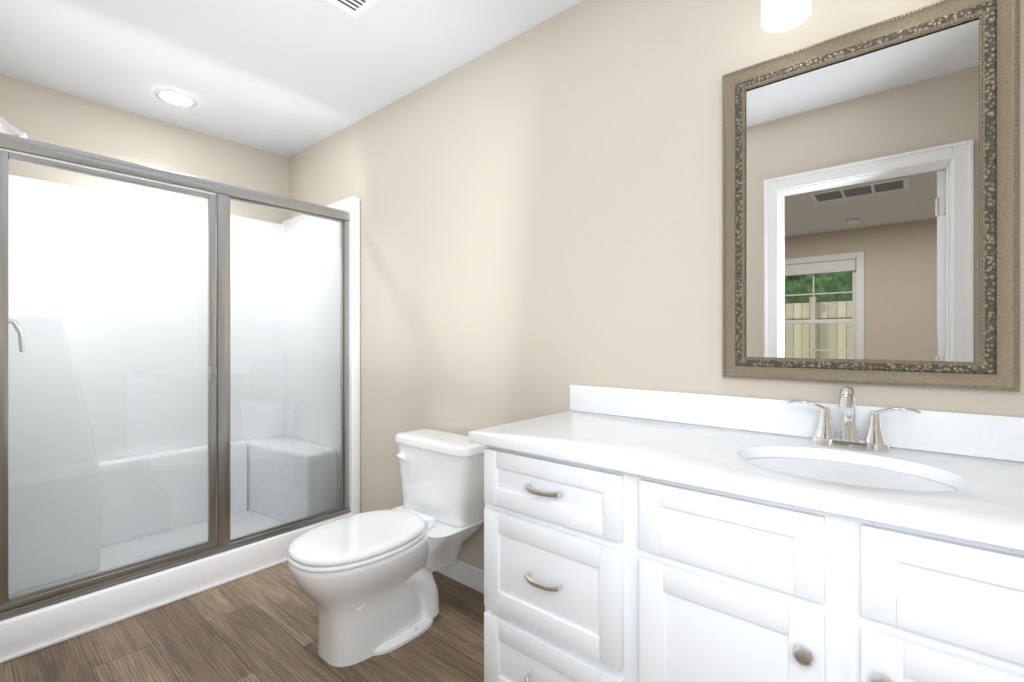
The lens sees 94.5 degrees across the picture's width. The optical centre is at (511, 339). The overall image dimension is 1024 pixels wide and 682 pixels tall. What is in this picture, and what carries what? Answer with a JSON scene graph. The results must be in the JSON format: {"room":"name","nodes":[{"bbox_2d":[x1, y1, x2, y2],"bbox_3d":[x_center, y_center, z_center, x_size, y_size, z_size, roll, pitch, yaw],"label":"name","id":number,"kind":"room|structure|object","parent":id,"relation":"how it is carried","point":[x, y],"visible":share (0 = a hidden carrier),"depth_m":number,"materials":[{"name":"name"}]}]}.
{"room":"bathroom","nodes":[
{"label":"bathroom","id":0,"kind":"room"},
{"bbox_2d":[0,74,288,223],"bbox_3d":[-2.162,-0.075,2.818,0.120,2.450,1.840,0,0,40],"label":"wall","id":1,"kind":"structure","parent":0,"point":[33,111],"depth_m":2.71,"materials":[{"name":"beige paint"}]},
{"bbox_2d":[0,561,484,681],"bbox_3d":[-0.688,1.175,1.579,3.970,0.050,1.840,0,0,40],"label":"floor","id":2,"kind":"structure","parent":0,"point":[261,626],"depth_m":1.77,"materials":[{"name":"brown wood"}]},
{"bbox_2d":[0,116,359,663],"bbox_3d":[-1.739,0.119,2.494,0.940,2.062,1.547,0,0,40],"label":"shower","id":3,"kind":"object","parent":2,"relation":"on","point":[179,402],"visible":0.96,"depth_m":2.52,"materials":[{"name":"glass"}]},
{"bbox_2d":[287,428,484,666],"bbox_3d":[-0.485,0.793,1.921,0.494,0.714,0.812,0,0,40],"label":"toilet","id":4,"kind":"object","parent":2,"relation":"on","point":[365,582],"visible":1,"depth_m":1.81,"materials":[{"name":"white ceramic"}]},
{"bbox_2d":[468,436,1023,681],"bbox_3d":[0.567,0.728,1.184,1.298,0.845,0.584,0,0,40],"label":"bathroom vanity","id":5,"kind":"object","parent":2,"relation":"on","point":[636,535],"depth_m":0.97,"materials":[{"name":"white wood"}]},
{"bbox_2d":[468,408,1023,539],"bbox_3d":[0.560,0.290,1.200,1.328,0.030,0.568,0,0,40],"label":"countertop","id":6,"kind":"structure","parent":5,"relation":"on","point":[989,498],"depth_m":1.06,"materials":[{"name":"white stone"}]},
{"bbox_2d":[744,448,955,495],"bbox_3d":[0.721,0.374,1.040,0.422,0.161,0.330,0,0,40],"label":"sink","id":7,"kind":"object","parent":6,"relation":"in","point":[894,475],"depth_m":1.09,"materials":[{"name":"white ceramic"}]},
{"bbox_2d":[784,386,923,451],"bbox_3d":[0.831,0.195,1.171,0.275,0.158,0.146,0,0,40],"label":"faucet","id":8,"kind":"object","parent":6,"relation":"on","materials":[{"name":"silver metal"}]},
{"bbox_2d":[0,0,582,157],"bbox_3d":[-0.688,-1.350,1.579,3.970,0.100,1.840,0,0,40],"label":"ceiling","id":9,"kind":"structure","parent":0,"point":[287,78],"depth_m":2.15,"materials":[{"name":"white paint"}]},
{"bbox_2d":[153,88,197,106],"bbox_3d":[-1.804,-1.295,2.543,0.196,0.008,0.196,0,0,40],"label":"recessed light","id":10,"kind":"object","parent":9,"relation":"in","point":[175,97],"visible":1,"depth_m":2.53,"materials":[{"name":"white plastic"}]},
{"bbox_2d":[326,0,379,17],"bbox_3d":[-0.603,-1.291,1.683,0.300,0.016,0.300,0,0,40],"label":"ceiling vent","id":11,"kind":"object","parent":9,"relation":"in","point":[356,8],"visible":1,"depth_m":1.82,"materials":[{"name":"white metal"}]},
{"bbox_2d":[289,0,1023,570],"bbox_3d":[-0.089,-0.075,2.198,3.850,2.450,0.120,0,0,40],"label":"wall","id":12,"kind":"structure","parent":0,"point":[541,218],"depth_m":1.90,"materials":[{"name":"beige paint"}]},
{"bbox_2d":[436,559,483,593],"bbox_3d":[-0.319,1.100,2.304,1.490,0.100,0.013,0,0,40],"label":"baseboard","id":13,"kind":"structure","parent":12,"relation":"attached to","point":[468,575],"depth_m":2.20,"materials":[{"name":"white wood"}]},
{"bbox_2d":[761,0,811,32],"bbox_3d":[0.848,-0.975,1.208,0.366,0.240,0.187,0,0,40],"label":"sconce","id":14,"kind":"object","parent":12,"relation":"attached to","point":[780,15],"visible":1,"depth_m":1.29,"materials":[{"name":"white glass"}]},
{"bbox_2d":[570,384,1023,459],"bbox_3d":[0.737,0.225,1.410,1.328,0.100,0.020,0,0,40],"label":"backsplash","id":15,"kind":"structure","parent":12,"relation":"attached to","point":[1001,437],"depth_m":1.37,"materials":[{"name":"white stone"}]},
{"bbox_2d":[722,0,1019,391],"bbox_3d":[0.898,-0.350,1.267,0.633,0.934,0.032,0,0,40],"label":"wall mirror","id":16,"kind":"object","parent":12,"relation":"attached to","point":[870,204],"visible":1,"depth_m":1.23,"materials":[{"name":"silver metal"}]}
]}

